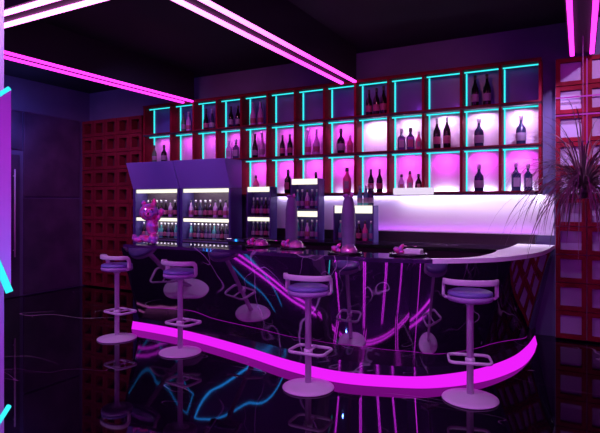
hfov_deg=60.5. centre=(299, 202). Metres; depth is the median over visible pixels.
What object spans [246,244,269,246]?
round tray
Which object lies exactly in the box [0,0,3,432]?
trim
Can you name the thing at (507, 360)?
light
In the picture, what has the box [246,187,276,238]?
rack
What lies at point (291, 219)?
vase
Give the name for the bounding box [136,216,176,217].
shelf
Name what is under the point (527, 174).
bottle
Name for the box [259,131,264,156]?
bottle
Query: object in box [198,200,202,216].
bottle
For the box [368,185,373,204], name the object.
bottle
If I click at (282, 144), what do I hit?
bottle
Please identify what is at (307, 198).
bottle
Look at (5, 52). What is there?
led strip
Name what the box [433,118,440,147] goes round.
bottle
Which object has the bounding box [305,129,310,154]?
bottle
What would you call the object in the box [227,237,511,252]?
countertop
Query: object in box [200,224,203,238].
bottle
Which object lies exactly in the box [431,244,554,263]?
countertop
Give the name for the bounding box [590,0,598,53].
led strip
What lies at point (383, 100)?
bottle
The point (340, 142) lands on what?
bottle
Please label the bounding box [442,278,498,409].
bar stool
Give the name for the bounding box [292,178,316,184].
tube light
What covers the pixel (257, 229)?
bottle
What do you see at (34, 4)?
led strip
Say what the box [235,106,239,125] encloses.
bottle
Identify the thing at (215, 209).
bottle
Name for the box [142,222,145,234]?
bottle
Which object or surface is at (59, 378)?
floor
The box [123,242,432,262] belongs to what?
countertop
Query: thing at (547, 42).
wall
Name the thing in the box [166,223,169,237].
bottle
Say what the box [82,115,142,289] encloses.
lattice screen
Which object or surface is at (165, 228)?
bottle
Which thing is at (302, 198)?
bottle
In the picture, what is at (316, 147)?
bottle
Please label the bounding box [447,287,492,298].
cushion
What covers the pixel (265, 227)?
bottle
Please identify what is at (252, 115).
bottle
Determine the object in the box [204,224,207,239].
bottle
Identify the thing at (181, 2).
led strip
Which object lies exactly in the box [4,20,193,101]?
ceiling beam
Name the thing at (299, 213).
tube light
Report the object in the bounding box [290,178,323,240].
rack
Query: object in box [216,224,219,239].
bottle
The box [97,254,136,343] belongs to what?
bar stool
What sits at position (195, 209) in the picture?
bottle
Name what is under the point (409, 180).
bottle
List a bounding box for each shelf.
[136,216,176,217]
[143,57,542,195]
[183,217,228,218]
[183,239,227,241]
[335,240,371,242]
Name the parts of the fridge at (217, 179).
price rail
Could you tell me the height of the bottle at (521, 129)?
0.320 m
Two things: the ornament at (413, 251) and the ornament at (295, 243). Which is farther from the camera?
the ornament at (295, 243)
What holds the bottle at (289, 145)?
on the display shelf at (415, 100)
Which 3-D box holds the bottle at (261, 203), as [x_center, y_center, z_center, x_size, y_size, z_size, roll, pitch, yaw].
[-0.502,0.046,6.743,0.067,0.236,0.067,0,0,29]
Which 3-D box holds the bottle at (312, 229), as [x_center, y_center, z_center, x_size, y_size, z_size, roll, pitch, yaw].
[0.152,0.327,6.386,0.067,0.236,0.067,0,0,29]
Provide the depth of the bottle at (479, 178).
5.61 m
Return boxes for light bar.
[0,405,10,423]
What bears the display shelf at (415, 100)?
attached to the wall at (547, 42)
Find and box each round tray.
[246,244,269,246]
[280,246,305,249]
[328,251,361,254]
[389,252,426,256]
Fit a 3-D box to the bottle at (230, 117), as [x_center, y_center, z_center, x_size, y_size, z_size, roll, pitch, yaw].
[-0.973,-1.208,7.251,0.076,0.308,0.076,0,0,11]
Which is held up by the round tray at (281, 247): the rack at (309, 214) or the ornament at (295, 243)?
the ornament at (295, 243)
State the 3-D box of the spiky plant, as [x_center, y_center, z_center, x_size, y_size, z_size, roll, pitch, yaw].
[2.475,-0.663,4.505,1.597,2.425,1.662,0,0,29]
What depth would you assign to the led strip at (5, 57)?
6.02 m
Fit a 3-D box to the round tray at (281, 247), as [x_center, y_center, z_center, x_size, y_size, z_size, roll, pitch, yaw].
[-0.068,0.431,4.971,0.250,0.017,0.250,0,0,29]
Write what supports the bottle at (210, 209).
on the fridge at (217, 179)
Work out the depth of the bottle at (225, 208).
6.94 m
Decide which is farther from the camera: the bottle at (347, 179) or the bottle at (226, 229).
the bottle at (226, 229)
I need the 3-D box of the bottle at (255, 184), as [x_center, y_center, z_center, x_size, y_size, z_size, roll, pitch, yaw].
[-0.604,-0.253,7.048,0.086,0.256,0.088,0,0,11]
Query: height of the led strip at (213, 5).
0.022 m
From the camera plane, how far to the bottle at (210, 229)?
7.06 m
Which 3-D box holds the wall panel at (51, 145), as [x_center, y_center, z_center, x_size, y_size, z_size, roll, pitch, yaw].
[-3.942,-0.735,8.197,0.030,1.270,0.980,0,0,29]
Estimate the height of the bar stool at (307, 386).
0.866 m
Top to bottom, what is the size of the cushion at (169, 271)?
0.038 m
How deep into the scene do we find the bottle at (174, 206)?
7.37 m
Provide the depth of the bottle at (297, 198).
6.46 m
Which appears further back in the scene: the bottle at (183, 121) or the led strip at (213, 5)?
the bottle at (183, 121)
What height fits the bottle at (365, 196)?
0.236 m
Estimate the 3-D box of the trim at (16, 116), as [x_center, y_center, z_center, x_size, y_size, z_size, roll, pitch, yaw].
[-4.356,-1.085,7.438,0.030,0.570,0.690,0,0,29]
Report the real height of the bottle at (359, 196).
0.236 m
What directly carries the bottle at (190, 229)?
on the fridge at (217, 179)
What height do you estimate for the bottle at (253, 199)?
0.236 m
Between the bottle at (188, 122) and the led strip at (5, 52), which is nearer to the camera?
the led strip at (5, 52)
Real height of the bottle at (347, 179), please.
0.320 m
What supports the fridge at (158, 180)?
on the floor
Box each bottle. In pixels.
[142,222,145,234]
[152,145,156,161]
[159,223,162,237]
[161,145,166,160]
[163,223,166,237]
[164,200,167,215]
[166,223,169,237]
[168,200,172,215]
[170,223,173,237]
[173,200,176,216]
[174,223,176,237]
[181,113,185,130]
[186,112,190,130]
[189,200,192,216]
[189,223,192,238]
[193,200,197,216]
[193,223,196,238]
[196,224,200,238]
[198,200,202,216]
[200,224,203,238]
[203,109,208,128]
[203,200,207,216]
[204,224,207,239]
[208,200,212,216]
[208,224,211,239]
[209,108,214,128]
[212,224,215,239]
[213,200,217,216]
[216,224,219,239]
[218,200,222,216]
[220,224,223,239]
[223,200,227,216]
[224,224,227,239]
[226,141,231,158]
[228,106,233,126]
[233,139,238,157]
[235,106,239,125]
[250,102,255,124]
[251,198,254,214]
[251,221,255,236]
[252,134,257,156]
[253,175,258,186]
[255,198,259,215]
[255,221,259,236]
[257,101,263,123]
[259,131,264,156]
[259,198,263,215]
[259,221,263,236]
[263,198,267,215]
[264,221,267,236]
[280,135,284,155]
[284,169,290,192]
[287,134,292,155]
[295,189,299,207]
[297,220,299,237]
[300,189,304,207]
[300,220,304,238]
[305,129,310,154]
[305,189,309,207]
[305,220,309,238]
[310,189,314,207]
[310,220,314,238]
[313,128,319,153]
[315,189,316,207]
[315,220,316,238]
[337,128,344,152]
[338,220,341,239]
[343,167,350,192]
[347,135,352,152]
[356,221,361,240]
[357,186,362,204]
[362,221,367,240]
[363,185,367,204]
[366,90,371,114]
[368,169,373,191]
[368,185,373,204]
[369,221,371,240]
[373,88,379,113]
[376,169,382,191]
[380,86,386,113]
[398,128,404,149]
[398,174,404,187]
[407,128,413,149]
[407,171,412,187]
[415,174,421,187]
[416,131,421,148]
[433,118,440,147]
[443,116,450,147]
[471,75,478,105]
[474,118,483,145]
[474,164,483,190]
[483,74,490,104]
[511,162,520,190]
[516,115,525,143]
[524,164,531,190]
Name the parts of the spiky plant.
pot, crown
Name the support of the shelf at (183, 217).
attached to the fridge at (217, 179)
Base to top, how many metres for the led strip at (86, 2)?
0.022 m
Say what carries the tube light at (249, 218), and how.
attached to the rack at (270, 193)
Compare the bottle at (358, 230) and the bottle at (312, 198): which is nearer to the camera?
the bottle at (358, 230)
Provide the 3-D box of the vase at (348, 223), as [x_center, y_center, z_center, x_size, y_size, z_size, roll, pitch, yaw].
[0.443,0.170,4.690,0.129,0.537,0.129,0,0,-42]
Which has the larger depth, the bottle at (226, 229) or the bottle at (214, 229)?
the bottle at (214, 229)
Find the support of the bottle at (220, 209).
on the fridge at (217, 179)
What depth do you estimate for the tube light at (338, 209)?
6.00 m
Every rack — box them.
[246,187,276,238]
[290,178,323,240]
[333,205,377,242]
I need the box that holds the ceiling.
[4,0,599,93]
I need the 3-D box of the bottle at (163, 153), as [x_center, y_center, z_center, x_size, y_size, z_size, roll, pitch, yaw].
[-2.078,-0.750,7.853,0.094,0.276,0.094,0,0,11]
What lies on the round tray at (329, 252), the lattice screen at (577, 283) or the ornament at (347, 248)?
the ornament at (347, 248)
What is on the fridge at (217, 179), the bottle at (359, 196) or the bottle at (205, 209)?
the bottle at (205, 209)
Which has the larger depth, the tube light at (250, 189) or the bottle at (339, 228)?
the tube light at (250, 189)
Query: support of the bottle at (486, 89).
on the display shelf at (415, 100)
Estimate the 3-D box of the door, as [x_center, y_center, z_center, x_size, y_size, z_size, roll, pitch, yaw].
[-4.341,0.335,7.412,0.081,2.110,0.640,0,0,29]
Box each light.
[132,321,536,387]
[248,187,268,191]
[248,217,268,220]
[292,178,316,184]
[297,211,316,216]
[335,206,371,212]
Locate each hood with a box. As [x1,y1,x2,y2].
[126,161,179,189]
[173,158,241,188]
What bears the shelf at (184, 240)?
attached to the fridge at (217, 179)
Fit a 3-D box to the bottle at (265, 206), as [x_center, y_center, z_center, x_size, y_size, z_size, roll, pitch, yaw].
[-0.446,0.046,6.713,0.067,0.236,0.067,0,0,29]
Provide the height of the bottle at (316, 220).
0.236 m
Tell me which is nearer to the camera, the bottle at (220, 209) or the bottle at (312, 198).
the bottle at (312, 198)
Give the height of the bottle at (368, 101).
0.323 m
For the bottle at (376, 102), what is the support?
on the display shelf at (415, 100)
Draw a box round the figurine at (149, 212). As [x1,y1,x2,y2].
[132,198,163,243]
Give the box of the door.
[4,154,19,297]
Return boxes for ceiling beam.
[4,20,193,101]
[183,0,355,81]
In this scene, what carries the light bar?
on the floor
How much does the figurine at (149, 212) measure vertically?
0.494 m
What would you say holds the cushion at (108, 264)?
on the bar stool at (116, 268)
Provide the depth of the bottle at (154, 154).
7.92 m
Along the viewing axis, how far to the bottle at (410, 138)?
5.98 m
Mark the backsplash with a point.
(408, 213)
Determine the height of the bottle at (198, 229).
0.217 m
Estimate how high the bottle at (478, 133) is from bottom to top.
0.320 m
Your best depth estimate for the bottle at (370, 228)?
5.99 m
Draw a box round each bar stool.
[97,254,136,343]
[159,259,201,358]
[282,273,333,396]
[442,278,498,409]
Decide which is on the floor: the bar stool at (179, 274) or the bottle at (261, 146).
the bar stool at (179, 274)
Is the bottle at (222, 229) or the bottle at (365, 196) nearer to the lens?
the bottle at (365, 196)
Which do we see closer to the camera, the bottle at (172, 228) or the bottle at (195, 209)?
the bottle at (195, 209)
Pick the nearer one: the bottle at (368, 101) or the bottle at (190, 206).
the bottle at (368, 101)
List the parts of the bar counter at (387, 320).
panel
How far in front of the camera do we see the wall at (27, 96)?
8.09 m
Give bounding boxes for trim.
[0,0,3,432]
[4,0,84,22]
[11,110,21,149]
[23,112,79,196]
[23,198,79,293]
[565,0,599,54]
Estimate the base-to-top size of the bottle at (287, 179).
0.324 m
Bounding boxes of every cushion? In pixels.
[101,262,132,267]
[163,268,193,274]
[288,282,328,292]
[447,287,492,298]
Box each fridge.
[126,161,179,242]
[173,158,241,244]
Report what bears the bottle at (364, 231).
on the rack at (362, 213)
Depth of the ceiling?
5.51 m
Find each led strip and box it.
[4,0,58,15]
[4,0,106,27]
[4,51,192,101]
[4,56,183,102]
[171,0,342,83]
[198,0,355,82]
[566,0,573,56]
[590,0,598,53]
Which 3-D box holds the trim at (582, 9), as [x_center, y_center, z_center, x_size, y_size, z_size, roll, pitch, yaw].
[2.029,-1.680,3.689,0.230,0.400,3.160,0,0,29]
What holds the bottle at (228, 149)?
on the display shelf at (415, 100)
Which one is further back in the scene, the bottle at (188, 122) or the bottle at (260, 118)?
the bottle at (188, 122)
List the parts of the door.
handle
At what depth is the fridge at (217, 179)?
6.98 m
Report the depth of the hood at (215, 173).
6.91 m
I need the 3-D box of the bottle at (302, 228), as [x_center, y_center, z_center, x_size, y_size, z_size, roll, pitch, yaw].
[0.030,0.327,6.453,0.067,0.236,0.067,0,0,29]
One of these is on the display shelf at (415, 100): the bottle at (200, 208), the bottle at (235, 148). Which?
the bottle at (235, 148)
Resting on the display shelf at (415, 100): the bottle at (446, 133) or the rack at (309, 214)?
the bottle at (446, 133)
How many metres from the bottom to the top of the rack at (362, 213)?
0.430 m
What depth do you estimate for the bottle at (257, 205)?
6.75 m
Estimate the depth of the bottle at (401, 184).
6.04 m
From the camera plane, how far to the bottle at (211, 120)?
7.39 m
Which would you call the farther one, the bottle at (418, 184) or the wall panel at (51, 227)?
the wall panel at (51, 227)
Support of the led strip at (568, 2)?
attached to the trim at (582, 9)
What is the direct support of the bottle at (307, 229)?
on the rack at (309, 214)
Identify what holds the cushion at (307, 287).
on the bar stool at (307, 386)
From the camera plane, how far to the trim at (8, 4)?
3.89 m
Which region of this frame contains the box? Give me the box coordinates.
[393,188,433,194]
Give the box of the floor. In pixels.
[4,285,599,432]
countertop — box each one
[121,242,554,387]
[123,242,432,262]
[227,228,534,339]
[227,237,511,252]
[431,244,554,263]
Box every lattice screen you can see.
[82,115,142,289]
[555,54,599,341]
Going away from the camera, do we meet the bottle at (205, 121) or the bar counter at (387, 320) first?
the bar counter at (387, 320)
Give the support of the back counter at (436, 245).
on the floor
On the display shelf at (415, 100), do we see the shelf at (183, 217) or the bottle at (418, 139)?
the bottle at (418, 139)
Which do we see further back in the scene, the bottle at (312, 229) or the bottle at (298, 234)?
the bottle at (298, 234)
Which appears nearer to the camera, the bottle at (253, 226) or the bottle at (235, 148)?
the bottle at (253, 226)
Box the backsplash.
[277,194,553,235]
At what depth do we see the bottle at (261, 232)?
6.72 m
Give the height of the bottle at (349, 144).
0.231 m
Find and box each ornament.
[247,237,268,245]
[281,239,303,247]
[331,243,357,252]
[393,244,422,254]
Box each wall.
[4,75,88,298]
[89,17,599,335]
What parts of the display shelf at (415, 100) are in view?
panel, panel, panel, panel, panel, panel, panel, panel, panel, panel, panel, panel, panel, panel, panel, panel, panel, panel, panel, panel, panel, panel, panel, panel, panel, panel, panel, panel, panel, panel, panel, panel, panel, panel, panel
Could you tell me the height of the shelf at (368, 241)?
0.012 m
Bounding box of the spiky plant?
[492,97,599,262]
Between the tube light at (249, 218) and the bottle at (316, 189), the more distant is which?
the tube light at (249, 218)
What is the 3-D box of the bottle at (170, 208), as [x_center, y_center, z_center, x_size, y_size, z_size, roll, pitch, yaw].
[-1.873,0.076,7.434,0.067,0.236,0.067,0,0,29]
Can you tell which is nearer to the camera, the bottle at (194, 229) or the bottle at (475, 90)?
the bottle at (475, 90)
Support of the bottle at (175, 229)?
on the fridge at (158, 180)
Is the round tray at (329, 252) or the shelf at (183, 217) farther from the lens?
the shelf at (183, 217)
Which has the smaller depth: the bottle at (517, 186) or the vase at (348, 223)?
the vase at (348, 223)
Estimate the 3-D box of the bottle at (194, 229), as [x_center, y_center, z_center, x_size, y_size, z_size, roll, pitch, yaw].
[-1.477,0.395,7.218,0.062,0.217,0.062,0,0,29]
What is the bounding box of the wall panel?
[0,87,12,292]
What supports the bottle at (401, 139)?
on the display shelf at (415, 100)
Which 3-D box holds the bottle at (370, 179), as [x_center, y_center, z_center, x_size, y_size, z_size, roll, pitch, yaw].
[0.863,-0.268,6.249,0.074,0.287,0.074,0,0,11]
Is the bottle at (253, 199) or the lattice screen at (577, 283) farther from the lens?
the bottle at (253, 199)
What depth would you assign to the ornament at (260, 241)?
5.15 m
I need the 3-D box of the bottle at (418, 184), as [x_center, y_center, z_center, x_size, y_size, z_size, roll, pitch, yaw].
[1.376,-0.232,5.969,0.076,0.215,0.077,0,0,11]
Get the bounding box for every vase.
[285,193,297,243]
[341,192,355,245]
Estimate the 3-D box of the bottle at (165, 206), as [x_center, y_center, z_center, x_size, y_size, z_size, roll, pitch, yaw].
[-1.950,0.076,7.476,0.067,0.236,0.067,0,0,29]
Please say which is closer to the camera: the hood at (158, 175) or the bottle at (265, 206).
the bottle at (265, 206)
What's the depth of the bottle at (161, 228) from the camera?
7.50 m
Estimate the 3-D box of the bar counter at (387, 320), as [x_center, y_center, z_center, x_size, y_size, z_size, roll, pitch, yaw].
[0.294,0.919,4.921,4.535,0.962,1.888,0,0,9]
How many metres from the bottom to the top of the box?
0.077 m
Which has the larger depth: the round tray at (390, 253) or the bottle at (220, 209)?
the bottle at (220, 209)
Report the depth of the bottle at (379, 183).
6.17 m
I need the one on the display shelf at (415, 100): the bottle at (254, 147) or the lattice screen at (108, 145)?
the bottle at (254, 147)

